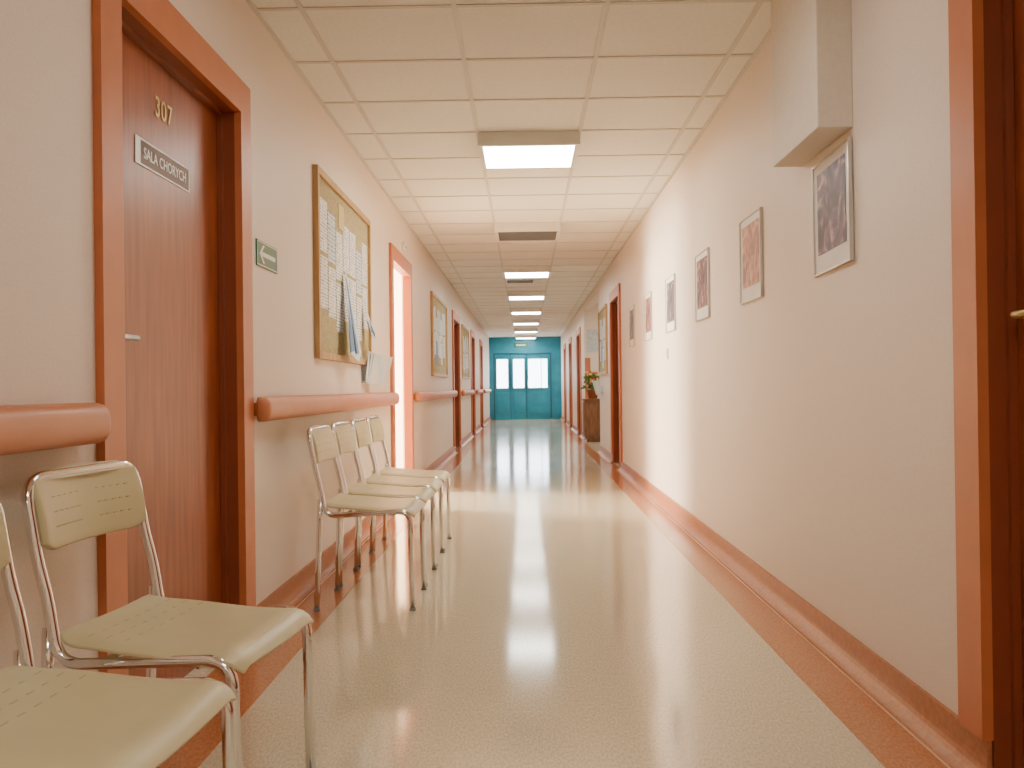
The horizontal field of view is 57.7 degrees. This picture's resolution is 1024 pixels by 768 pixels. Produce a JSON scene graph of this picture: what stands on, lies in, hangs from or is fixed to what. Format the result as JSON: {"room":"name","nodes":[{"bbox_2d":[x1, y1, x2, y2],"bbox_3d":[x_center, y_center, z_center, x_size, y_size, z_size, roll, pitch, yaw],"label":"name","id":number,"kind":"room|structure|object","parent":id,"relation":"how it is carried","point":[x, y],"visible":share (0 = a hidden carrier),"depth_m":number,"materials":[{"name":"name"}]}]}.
{"room":"hospital interior","nodes":[
{"label":"hospital interior","id":0,"kind":"room"},
{"bbox_2d":[0,0,489,671],"bbox_3d":[-0.917,-0.221,12.215,0.070,2.430,30.800,-1,0,1],"label":"wall","id":1,"kind":"structure","parent":0,"point":[47,278],"depth_m":3.48,"materials":[{"name":"paint"}]},
{"bbox_2d":[0,403,110,455],"bbox_3d":[-1.015,0.081,-0.441,0.080,0.096,5.290,-1,0,1],"label":"handrail","id":2,"kind":"object","parent":1,"relation":"attached to","point":[34,427],"visible":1,"depth_m":1.91,"materials":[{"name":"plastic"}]},
{"bbox_2d":[122,32,221,677],"bbox_3d":[-1.096,-0.025,2.901,0.040,1.949,1.010,-1,0,1],"label":"leaf","id":3,"kind":"object","parent":1,"relation":"attached to","point":[171,232],"visible":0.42,"depth_m":2.95,"materials":[{"name":"brown wood"}]},
{"bbox_2d":[125,334,139,340],"bbox_3d":[-1.056,-0.126,2.517,0.053,0.016,0.118,-1,0,1],"label":"lever","id":4,"kind":"object","parent":3,"relation":"attached to","point":[127,336],"visible":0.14,"depth_m":2.52,"materials":[{"name":"silver metal"}]},
{"bbox_2d":[134,134,187,189],"bbox_3d":[-1.083,-0.679,2.893,0.001,0.080,0.430,-1,0,1],"label":"door sign","id":5,"kind":"object","parent":3,"relation":"attached to","point":[165,173],"depth_m":2.89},
{"bbox_2d":[134,134,189,192],"bbox_3d":[-1.083,-0.679,2.893,0.003,0.080,0.430,-1,0,1],"label":"plate border","id":6,"kind":"object","parent":5,"relation":"attached to","point":[137,138],"visible":1,"depth_m":2.76,"materials":[{"name":"silver metal"}]},
{"bbox_2d":[144,147,185,182],"bbox_3d":[-1.081,-0.681,2.908,0.001,0.033,0.339,-1,0,1],"label":"lettering","id":7,"kind":"object","parent":5,"relation":"attached to","point":[147,156],"visible":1,"depth_m":2.89},
{"bbox_2d":[155,96,171,124],"bbox_3d":[-1.084,-0.848,2.897,0.002,0.064,0.137,-1,0,1],"label":"number","id":8,"kind":"object","parent":3,"relation":"attached to","point":[156,97],"visible":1,"depth_m":2.88,"materials":[{"name":"gold metal"}]},
{"bbox_2d":[92,0,255,674],"bbox_3d":[-1.002,-0.133,2.900,0.026,1.975,1.250,-1,0,1],"label":"trim","id":9,"kind":"structure","parent":1,"relation":"attached to","point":[160,18],"depth_m":2.38,"materials":[{"name":"paint"}]},
{"bbox_2d":[122,6,238,604],"bbox_3d":[-1.067,-0.052,2.901,0.106,2.015,1.130,-1,0,1],"label":"door frame","id":10,"kind":"structure","parent":1,"relation":"attached to","point":[128,18],"depth_m":3.40,"materials":[{"name":"paint"}]},
{"bbox_2d":[256,238,277,273],"bbox_3d":[-1.000,-0.519,3.797,0.008,0.105,0.300,-1,0,1],"label":"arrow sign","id":11,"kind":"object","parent":1,"relation":"attached to","point":[266,255],"visible":1,"depth_m":3.78,"materials":[{"name":"green plastic"}]},
{"bbox_2d":[256,515,389,606],"bbox_3d":[-0.936,0.915,5.380,0.056,0.100,3.960,-1,0,1],"label":"cove","id":12,"kind":"object","parent":1,"relation":"attached to","point":[299,585],"visible":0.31,"depth_m":4.41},
{"bbox_2d":[254,392,399,421],"bbox_3d":[-0.934,0.104,5.371,0.080,0.096,3.685,-1,0,1],"label":"handrail","id":13,"kind":"object","parent":1,"relation":"attached to","point":[270,408],"visible":0.99,"depth_m":4.31,"materials":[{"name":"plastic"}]},
{"bbox_2d":[312,164,371,365],"bbox_3d":[-0.968,-0.610,5.442,0.028,0.970,1.590,-1,0,1],"label":"notice board","id":14,"kind":"object","parent":1,"relation":"attached to","point":[341,230],"visible":0.94,"depth_m":5.19,"materials":[{"name":"brown wood"}]},
{"bbox_2d":[345,273,360,361],"bbox_3d":[-0.919,-0.381,5.345,0.062,0.510,0.340,-1,0,1],"label":"paper","id":15,"kind":"object","parent":14,"relation":"attached to","point":[355,350],"visible":1,"depth_m":5.32,"materials":[{"name":"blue paper"}]},
{"bbox_2d":[365,307,375,341],"bbox_3d":[-0.910,-0.383,5.980,0.062,0.220,0.170,-1,0,1],"label":"paper sheet","id":16,"kind":"object","parent":14,"relation":"hanging from","point":[368,318],"visible":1,"depth_m":5.96,"materials":[{"name":"white paper"}]},
{"bbox_2d":[361,351,392,385],"bbox_3d":[-0.882,-0.099,6.125,0.168,0.229,0.348,-1,0,1],"label":"paper sheet","id":17,"kind":"object","parent":1,"relation":"attached to","point":[376,372],"visible":1,"depth_m":6.11,"materials":[{"name":"white paper"}]},
{"bbox_2d":[389,243,413,468],"bbox_3d":[-0.967,-0.032,7.910,0.046,2.015,1.210,-1,0,1],"label":"door frame","id":18,"kind":"structure","parent":1,"relation":"attached to","point":[405,277],"depth_m":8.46,"materials":[{"name":"paint"}]},
{"bbox_2d":[402,242,405,250],"bbox_3d":[-0.935,-1.189,8.059,0.034,0.070,0.080,-1,0,1],"label":"detector","id":19,"kind":"object","parent":1,"relation":"attached to","point":[403,243],"visible":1,"depth_m":8.02,"materials":[{"name":"white plastic"}]},
{"bbox_2d":[414,390,457,401],"bbox_3d":[-0.855,0.128,11.013,0.080,0.096,4.800,-1,0,1],"label":"handrail","id":20,"kind":"object","parent":1,"relation":"attached to","point":[419,396],"visible":0.99,"depth_m":9.87,"materials":[{"name":"plastic"}]},
{"bbox_2d":[430,291,447,377],"bbox_3d":[-0.884,-0.565,11.391,0.028,0.950,1.950,-1,0,1],"label":"notice board","id":21,"kind":"object","parent":1,"relation":"attached to","point":[438,308],"visible":1,"depth_m":11.24,"materials":[{"name":"brown wood"}]},
{"bbox_2d":[424,446,456,469],"bbox_3d":[-0.857,0.938,11.014,0.056,0.100,5.130,-1,0,1],"label":"cove","id":22,"kind":"object","parent":1,"relation":"attached to","point":[437,464],"visible":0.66,"depth_m":11.44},
{"bbox_2d":[452,310,461,446],"bbox_3d":[-0.909,-0.005,14.189,0.106,2.015,1.330,-1,0,1],"label":"door frame","id":23,"kind":"structure","parent":1,"relation":"attached to","point":[456,324],"depth_m":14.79,"materials":[{"name":"paint"}]},
{"bbox_2d":[461,324,469,378],"bbox_3d":[-0.815,-0.540,16.315,0.028,0.900,1.800,-1,0,1],"label":"notice board","id":24,"kind":"object","parent":1,"relation":"attached to","point":[465,363],"visible":1,"depth_m":16.25,"materials":[{"name":"brown wood"}]},
{"bbox_2d":[460,431,473,446],"bbox_3d":[-0.780,0.960,16.459,0.056,0.100,3.340,-1,0,1],"label":"cove","id":25,"kind":"object","parent":1,"relation":"attached to","point":[469,436],"visible":1,"depth_m":16.22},
{"bbox_2d":[461,390,474,395],"bbox_3d":[-0.778,0.150,16.462,0.080,0.096,3.000,-1,0,1],"label":"handrail","id":26,"kind":"object","parent":1,"relation":"attached to","point":[463,392],"visible":1,"depth_m":15.70,"materials":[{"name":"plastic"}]},
{"bbox_2d":[470,329,475,433],"bbox_3d":[-0.846,0.013,18.664,0.106,2.015,1.180,-1,0,1],"label":"door frame","id":27,"kind":"structure","parent":1,"relation":"attached to","point":[472,338],"depth_m":19.19,"materials":[{"name":"paint"}]},
{"bbox_2d":[475,424,481,432],"bbox_3d":[-0.724,0.977,20.458,0.056,0.100,2.540,-1,0,1],"label":"cove","id":28,"kind":"object","parent":1,"relation":"attached to","point":[478,428],"visible":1,"depth_m":20.27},
{"bbox_2d":[476,389,482,393],"bbox_3d":[-0.722,0.167,20.462,0.080,0.096,2.200,-1,0,1],"label":"handrail","id":29,"kind":"object","parent":1,"relation":"attached to","point":[478,391],"visible":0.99,"depth_m":19.83,"materials":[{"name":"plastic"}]},
{"bbox_2d":[479,339,483,425],"bbox_3d":[-0.796,0.028,22.263,0.106,2.015,1.180,-1,0,1],"label":"door frame","id":30,"kind":"structure","parent":1,"relation":"attached to","point":[481,347],"depth_m":22.79,"materials":[{"name":"paint"}]},
{"bbox_2d":[483,417,490,425],"bbox_3d":[-0.659,0.996,25.098,0.056,0.100,4.620,-1,0,1],"label":"cove","id":31,"kind":"object","parent":1,"relation":"attached to","point":[488,419],"visible":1,"depth_m":24.79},
{"bbox_2d":[394,269,403,467],"bbox_3d":[-2.794,-0.214,8.491,3.580,2.430,4.500,-1,0,1],"label":"wall","id":32,"kind":"structure","parent":0,"point":[397,277],"depth_m":10.62,"materials":[{"name":"paint"}]},
{"bbox_2d":[252,0,770,336],"bbox_3d":[-0.398,-1.493,12.163,8.500,0.100,30.900,-1,0,1],"label":"ceiling","id":33,"kind":"structure","parent":0,"point":[692,28],"depth_m":4.91,"materials":[{"name":"tile"}]},
{"bbox_2d":[246,0,770,336],"bbox_3d":[0.162,-1.448,12.105,2.120,0.008,30.600,-1,0,1],"label":"grid","id":34,"kind":"object","parent":33,"relation":"attached to","point":[607,3],"visible":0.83,"depth_m":4.85,"materials":[{"name":"white metal"}]},
{"bbox_2d":[506,279,534,282],"bbox_3d":[0.114,-1.436,13.006,0.400,0.020,0.300,-1,0,1],"label":"ceiling vent","id":35,"kind":"object","parent":33,"relation":"in","point":[512,280],"visible":1,"depth_m":12.92,"materials":[{"name":"grey metal"}]},
{"bbox_2d":[515,335,535,338],"bbox_3d":[0.397,-1.350,26.733,0.600,0.080,0.600,-1,0,1],"label":"ceiling light","id":36,"kind":"object","parent":33,"relation":"attached to","point":[516,336],"depth_m":26.43,"materials":[{"name":"white plastic"}]},
{"bbox_2d":[510,308,541,314],"bbox_3d":[0.271,-1.387,17.734,0.600,0.080,0.600,-1,0,1],"label":"ceiling light","id":37,"kind":"object","parent":33,"relation":"attached to","point":[513,311],"depth_m":17.44,"materials":[{"name":"white plastic"}]},
{"bbox_2d":[512,320,539,324],"bbox_3d":[0.313,-1.375,20.734,0.600,0.080,0.600,-1,0,1],"label":"ceiling light","id":38,"kind":"object","parent":33,"relation":"attached to","point":[515,322],"depth_m":20.44,"materials":[{"name":"white plastic"}]},
{"bbox_2d":[514,328,537,332],"bbox_3d":[0.355,-1.362,23.733,0.600,0.080,0.600,-1,0,1],"label":"ceiling light","id":39,"kind":"object","parent":33,"relation":"attached to","point":[526,330],"depth_m":23.44,"materials":[{"name":"white plastic"}]},
{"bbox_2d":[502,266,550,277],"bbox_3d":[0.187,-1.412,11.734,0.600,0.080,0.600,-1,0,1],"label":"ceiling light","id":40,"kind":"object","parent":33,"relation":"attached to","point":[508,271],"depth_m":11.44,"materials":[{"name":"white plastic"}]},
{"bbox_2d":[507,291,545,299],"bbox_3d":[0.229,-1.400,14.734,0.600,0.080,0.600,-1,0,1],"label":"ceiling light","id":41,"kind":"object","parent":33,"relation":"attached to","point":[526,295],"depth_m":14.44,"materials":[{"name":"white plastic"}]},
{"bbox_2d":[494,222,560,241],"bbox_3d":[0.145,-1.424,8.735,0.600,0.080,0.600,-1,0,1],"label":"ceiling vent","id":42,"kind":"object","parent":33,"relation":"attached to","point":[504,232],"depth_m":8.51,"materials":[{"name":"white metal"}]},
{"bbox_2d":[477,131,579,169],"bbox_3d":[0.103,-1.437,5.735,0.600,0.080,0.600,-1,0,1],"label":"ceiling light","id":43,"kind":"object","parent":33,"relation":"attached to","point":[556,149],"depth_m":5.56,"materials":[{"name":"white plastic"}]},
{"bbox_2d":[489,336,561,419],"bbox_3d":[0.392,-0.172,27.448,2.120,2.430,0.100,-1,0,1],"label":"wall","id":44,"kind":"structure","parent":0,"point":[552,345],"depth_m":27.40,"materials":[{"name":"teal paint"}]},
{"bbox_2d":[495,358,508,388],"bbox_3d":[-0.285,-0.304,27.422,0.390,0.910,0.052,-1,0,1],"label":"window","id":45,"kind":"structure","parent":44,"relation":"in","point":[495,358],"depth_m":27.40,"materials":[{"name":"teal paint"}]},
{"bbox_2d":[497,359,507,387],"bbox_3d":[-0.285,-0.303,27.456,0.330,0.850,0.005,-1,0,1],"label":"glass","id":46,"kind":"object","parent":44,"relation":"attached to","point":[502,364],"visible":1,"depth_m":27.45,"materials":[{"name":"white glass"}]},
{"bbox_2d":[513,359,523,387],"bbox_3d":[0.200,-0.309,27.449,0.320,0.850,0.005,-1,0,1],"label":"glass","id":47,"kind":"object","parent":44,"relation":"attached to","point":[518,364],"visible":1,"depth_m":27.45,"materials":[{"name":"white glass"}]},
{"bbox_2d":[512,358,524,388],"bbox_3d":[0.200,-0.309,27.415,0.380,0.910,0.052,-1,0,1],"label":"window","id":48,"kind":"structure","parent":44,"relation":"in","point":[512,358],"depth_m":27.39,"materials":[{"name":"teal paint"}]},
{"bbox_2d":[514,343,527,347],"bbox_3d":[0.259,-1.145,27.392,0.420,0.140,0.024,-1,0,1],"label":"exit sign","id":49,"kind":"object","parent":44,"relation":"attached to","point":[516,345],"visible":1,"depth_m":27.39,"materials":[{"name":"green plastic"}]},
{"bbox_2d":[497,392,547,412],"bbox_3d":[0.304,0.544,27.386,1.490,0.600,0.020,-1,0,1],"label":"panels","id":50,"kind":"object","parent":44,"relation":"attached to","point":[538,401],"visible":1,"depth_m":27.38,"materials":[{"name":"teal paint"}]},
{"bbox_2d":[493,353,551,418],"bbox_3d":[0.313,0.049,27.383,1.700,1.930,0.030,-1,0,1],"label":"frames","id":51,"kind":"object","parent":44,"relation":"attached to","point":[494,354],"visible":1,"depth_m":27.37,"materials":[{"name":"teal metal"}]},
{"bbox_2d":[528,359,546,387],"bbox_3d":[0.760,-0.316,27.441,0.560,0.850,0.005,-1,0,1],"label":"glass","id":52,"kind":"object","parent":44,"relation":"attached to","point":[536,367],"visible":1,"depth_m":27.44,"materials":[{"name":"white glass"}]},
{"bbox_2d":[527,358,548,388],"bbox_3d":[0.759,-0.316,27.408,0.620,0.910,0.052,-1,0,1],"label":"window","id":53,"kind":"structure","parent":44,"relation":"in","point":[527,358],"depth_m":27.38,"materials":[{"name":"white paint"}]},
{"bbox_2d":[185,419,884,767],"bbox_3d":[-0.367,1.037,12.152,8.500,0.100,30.900,-1,0,1],"label":"floor","id":54,"kind":"structure","parent":0,"point":[556,625],"depth_m":3.18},
{"bbox_2d":[0,502,236,767],"bbox_3d":[-0.731,0.558,1.453,0.473,0.776,0.425,-1,0,4],"label":"chair","id":55,"kind":"object","parent":54,"relation":"on","point":[50,718],"visible":1,"depth_m":1.48,"materials":[{"name":"plastic"}]},
{"bbox_2d":[21,460,315,767],"bbox_3d":[-0.719,0.560,1.998,0.473,0.776,0.425,-1,0,8],"label":"chair","id":56,"kind":"object","parent":54,"relation":"on","point":[71,504],"visible":0.94,"depth_m":1.95,"materials":[{"name":"plastic"}]},
{"bbox_2d":[157,420,496,767],"bbox_3d":[-0.754,0.991,12.108,0.230,0.001,30.600,-1,0,1],"label":"floor border","id":57,"kind":"object","parent":54,"relation":"on","point":[261,673],"depth_m":3.40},
{"bbox_2d":[296,515,392,607],"bbox_3d":[-0.904,0.963,5.379,0.006,0.002,3.960,-1,0,1],"label":"seam","id":58,"kind":"object","parent":54,"relation":"on","point":[392,515],"visible":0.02,"depth_m":4.73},
{"bbox_2d":[307,424,426,611],"bbox_3d":[-0.639,0.568,4.115,0.473,0.776,0.425,-1,0,1],"label":"chair","id":59,"kind":"object","parent":54,"relation":"on","point":[321,442],"visible":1,"depth_m":3.98,"materials":[{"name":"plastic"}]},
{"bbox_2d":[330,421,436,586],"bbox_3d":[-0.632,0.570,4.597,0.473,0.776,0.425,-1,0,2],"label":"chair","id":60,"kind":"object","parent":54,"relation":"on","point":[343,433],"visible":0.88,"depth_m":4.63,"materials":[{"name":"plastic"}]},
{"bbox_2d":[350,418,444,566],"bbox_3d":[-0.626,0.572,5.082,0.473,0.776,0.425,-1,0,1],"label":"chair","id":61,"kind":"object","parent":54,"relation":"on","point":[360,427],"visible":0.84,"depth_m":5.12,"materials":[{"name":"plastic"}]},
{"bbox_2d":[365,415,451,550],"bbox_3d":[-0.619,0.574,5.564,0.473,0.776,0.425,-1,0,2],"label":"chair","id":62,"kind":"object","parent":54,"relation":"on","point":[374,422],"visible":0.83,"depth_m":5.62,"materials":[{"name":"plastic"}]},
{"bbox_2d":[581,398,599,441],"bbox_3d":[1.480,0.616,15.928,0.540,0.730,0.540,-1,0,1],"label":"base cabinet","id":63,"kind":"object","parent":54,"relation":"on","point":[590,408],"visible":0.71,"depth_m":15.67,"materials":[{"name":"brown wood"}]},
{"bbox_2d":[580,371,599,398],"bbox_3d":[1.375,0.009,15.910,0.428,0.486,0.416,-1,0,1],"label":"potted flowers","id":64,"kind":"object","parent":63,"relation":"on","point":[591,392],"visible":0.63,"depth_m":15.85,"materials":[{"name":"green plant"}]},
{"bbox_2d":[555,419,954,767],"bbox_3d":[1.146,0.967,12.081,0.210,0.001,30.600,-1,0,1],"label":"floor border","id":65,"kind":"object","parent":54,"relation":"on","point":[886,739],"depth_m":3.16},
{"bbox_2d":[617,470,949,767],"bbox_3d":[1.111,0.942,6.276,0.006,0.002,8.250,-1,0,1],"label":"seam","id":66,"kind":"object","parent":54,"relation":"on","point":[849,678],"visible":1,"depth_m":3.10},
{"bbox_2d":[590,303,599,397],"bbox_3d":[2.596,-0.253,14.941,2.420,2.430,3.490,-1,0,1],"label":"wall","id":67,"kind":"structure","parent":0,"point":[594,311],"depth_m":16.59,"materials":[{"name":"paint"}]},
{"bbox_2d":[587,330,597,351],"bbox_3d":[1.483,-0.767,16.581,0.280,0.400,0.006,-1,0,1],"label":"notice","id":68,"kind":"object","parent":67,"relation":"attached to","point":[592,335],"visible":0.64,"depth_m":16.58,"materials":[{"name":"grey paper"}]},
{"bbox_2d":[561,0,957,714],"bbox_3d":[1.292,-0.248,12.184,0.110,2.430,30.800,-1,0,1],"label":"wall","id":69,"kind":"structure","parent":0,"point":[808,423],"depth_m":3.31,"materials":[{"name":"painted plaster"}]},
{"bbox_2d":[563,343,566,421],"bbox_3d":[1.471,0.010,24.582,0.106,2.015,1.080,-1,0,1],"label":"door frame","id":70,"kind":"structure","parent":69,"relation":"attached to","point":[564,349],"depth_m":25.06,"materials":[{"name":"paint"}]},
{"bbox_2d":[568,337,572,425],"bbox_3d":[1.429,-0.002,21.582,0.106,2.015,1.080,-1,0,1],"label":"door frame","id":71,"kind":"structure","parent":69,"relation":"attached to","point":[570,343],"depth_m":22.06,"materials":[{"name":"paint"}]},
{"bbox_2d":[571,424,578,432],"bbox_3d":[1.333,0.950,19.930,0.056,0.100,2.340,-1,0,1],"label":"cove","id":72,"kind":"object","parent":69,"relation":"attached to","point":[574,428],"visible":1,"depth_m":19.70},
{"bbox_2d":[576,327,581,432],"bbox_3d":[1.382,-0.016,18.233,0.106,2.015,1.180,-1,0,1],"label":"door frame","id":73,"kind":"structure","parent":69,"relation":"attached to","point":[578,336],"depth_m":18.76,"materials":[{"name":"paint"}]},
{"bbox_2d":[585,358,590,398],"bbox_3d":[1.355,0.260,16.572,0.100,1.450,0.020,-1,0,1],"label":"trim","id":74,"kind":"structure","parent":69,"relation":"attached to","point":[587,360],"depth_m":16.57,"materials":[{"name":"paint"}]},
{"bbox_2d":[592,379,602,394],"bbox_3d":[1.184,0.045,12.873,0.134,0.220,0.342,-1,0,1],"label":"brochure rack","id":75,"kind":"object","parent":69,"relation":"attached to","point":[598,388],"visible":1,"depth_m":12.84,"materials":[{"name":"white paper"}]},
{"bbox_2d":[598,303,607,374],"bbox_3d":[1.224,-0.581,12.537,0.028,0.900,1.200,-1,0,1],"label":"notice board","id":76,"kind":"object","parent":69,"relation":"attached to","point":[602,313],"visible":1,"depth_m":12.46,"materials":[{"name":"brown wood"}]},
{"bbox_2d":[598,445,613,462],"bbox_3d":[1.226,0.918,12.345,0.056,0.100,1.970,-1,0,1],"label":"cove","id":77,"kind":"object","parent":69,"relation":"attached to","point":[605,453],"visible":1,"depth_m":12.14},
{"bbox_2d":[609,283,622,462],"bbox_3d":[1.279,-0.046,10.883,0.106,2.015,1.080,-1,0,1],"label":"door frame","id":78,"kind":"structure","parent":69,"relation":"attached to","point":[616,299],"depth_m":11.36,"materials":[{"name":"paint"}]},
{"bbox_2d":[617,303,620,463],"bbox_3d":[1.308,-0.020,10.883,0.040,1.949,0.960,-1,0,1],"label":"leaf","id":79,"kind":"object","parent":69,"relation":"attached to","point":[617,303],"visible":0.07,"depth_m":11.32,"materials":[{"name":"brown wood"}]},
{"bbox_2d":[629,304,634,346],"bbox_3d":[1.185,-0.570,9.187,0.014,0.400,0.400,-1,0,1],"label":"framed picture","id":80,"kind":"object","parent":69,"relation":"attached to","point":[631,308],"visible":1,"depth_m":9.15,"materials":[{"name":"paper"}]},
{"bbox_2d":[630,309,633,339],"bbox_3d":[1.183,-0.585,9.187,0.002,0.290,0.310,-1,0,1],"label":"print","id":81,"kind":"object","parent":80,"relation":"attached to","point":[631,310],"depth_m":9.19},
{"bbox_2d":[644,291,652,340],"bbox_3d":[1.167,-0.575,7.967,0.014,0.400,0.400,-1,0,1],"label":"framed picture","id":82,"kind":"object","parent":69,"relation":"attached to","point":[648,297],"visible":1,"depth_m":7.94,"materials":[{"name":"paper"}]},
{"bbox_2d":[645,297,650,332],"bbox_3d":[1.166,-0.590,7.967,0.002,0.290,0.310,-1,0,1],"label":"print","id":83,"kind":"object","parent":82,"relation":"attached to","point":[647,299],"depth_m":7.99},
{"bbox_2d":[665,348,668,359],"bbox_3d":[1.158,-0.224,6.955,0.014,0.080,0.080,-1,0,1],"label":"light switch","id":84,"kind":"object","parent":69,"relation":"attached to","point":[666,351],"visible":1,"depth_m":6.93,"materials":[{"name":"white plastic"}]},
{"bbox_2d":[665,273,675,332],"bbox_3d":[1.150,-0.580,6.747,0.014,0.400,0.400,-1,0,1],"label":"framed picture","id":85,"kind":"object","parent":69,"relation":"attached to","point":[670,282],"visible":1,"depth_m":6.73,"materials":[{"name":"paper"}]},
{"bbox_2d":[667,280,673,322],"bbox_3d":[1.149,-0.595,6.747,0.002,0.290,0.310,-1,0,1],"label":"print","id":86,"kind":"object","parent":85,"relation":"attached to","point":[670,283],"depth_m":6.73},
{"bbox_2d":[695,247,710,321],"bbox_3d":[1.133,-0.585,5.537,0.014,0.400,0.400,-1,0,1],"label":"framed picture","id":87,"kind":"object","parent":69,"relation":"attached to","point":[702,260],"visible":1,"depth_m":5.51,"materials":[{"name":"paper"}]},
{"bbox_2d":[697,255,707,309],"bbox_3d":[1.131,-0.600,5.537,0.002,0.290,0.310,-1,0,1],"label":"print","id":88,"kind":"object","parent":87,"relation":"attached to","point":[702,278],"depth_m":5.52},
{"bbox_2d":[739,207,763,303],"bbox_3d":[1.117,-0.590,4.347,0.014,0.400,0.400,-1,0,1],"label":"framed picture","id":89,"kind":"object","parent":69,"relation":"attached to","point":[750,227],"visible":1,"depth_m":4.32,"materials":[{"name":"paper"}]},
{"bbox_2d":[742,218,758,288],"bbox_3d":[1.115,-0.605,4.347,0.002,0.290,0.310,-1,0,1],"label":"print","id":90,"kind":"object","parent":89,"relation":"attached to","point":[750,229],"depth_m":4.34},
{"bbox_2d":[618,462,991,767],"bbox_3d":[1.141,0.893,6.276,0.056,0.100,8.250,-1,0,1],"label":"cove","id":91,"kind":"object","parent":69,"relation":"attached to","point":[930,719],"visible":0.96,"depth_m":3.02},
{"bbox_2d":[812,137,853,276],"bbox_3d":[1.101,-0.595,3.203,0.015,0.400,0.400,-1,-1,2],"label":"framed picture","id":92,"kind":"object","parent":69,"relation":"attached to","point":[832,177],"visible":1,"depth_m":3.17,"materials":[{"name":"paper"}]},
{"bbox_2d":[817,153,846,255],"bbox_3d":[1.099,-0.610,3.203,0.002,0.290,0.310,-1,-1,2],"label":"print","id":93,"kind":"object","parent":92,"relation":"attached to","point":[831,182],"depth_m":3.19},
{"bbox_2d":[948,0,993,740],"bbox_3d":[1.082,-0.164,1.656,0.026,1.975,1.240,-1,0,1],"label":"trim","id":94,"kind":"structure","parent":69,"relation":"attached to","point":[965,17],"depth_m":2.19,"materials":[{"name":"paint"}]},
{"bbox_2d":[983,0,1011,767],"bbox_3d":[1.149,-0.084,1.654,0.106,2.015,1.120,-1,0,1],"label":"door frame","id":95,"kind":"structure","parent":69,"relation":"attached to","point":[1002,743],"depth_m":2.15,"materials":[{"name":"paint"}]},
{"bbox_2d":[1013,0,1023,750],"bbox_3d":[1.179,-0.058,1.654,0.040,1.949,1.000,-1,0,1],"label":"leaf","id":96,"kind":"object","parent":69,"relation":"attached to","point":[1018,5],"visible":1,"depth_m":2.13,"materials":[{"name":"brown wood"}]},
{"bbox_2d":[1010,309,1023,317],"bbox_3d":[1.136,-0.155,2.034,0.053,0.016,0.118,-1,0,1],"label":"lever","id":97,"kind":"object","parent":96,"relation":"attached to","point":[1019,313],"visible":1,"depth_m":2.05,"materials":[{"name":"gold metal"}]},
{"bbox_2d":[771,0,852,166],"bbox_3d":[1.045,-1.164,3.278,0.114,0.670,0.545,-1,0,1],"label":"wall boxing","id":98,"kind":"structure","parent":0,"point":[811,40],"depth_m":3.12,"materials":[{"name":"paint"}]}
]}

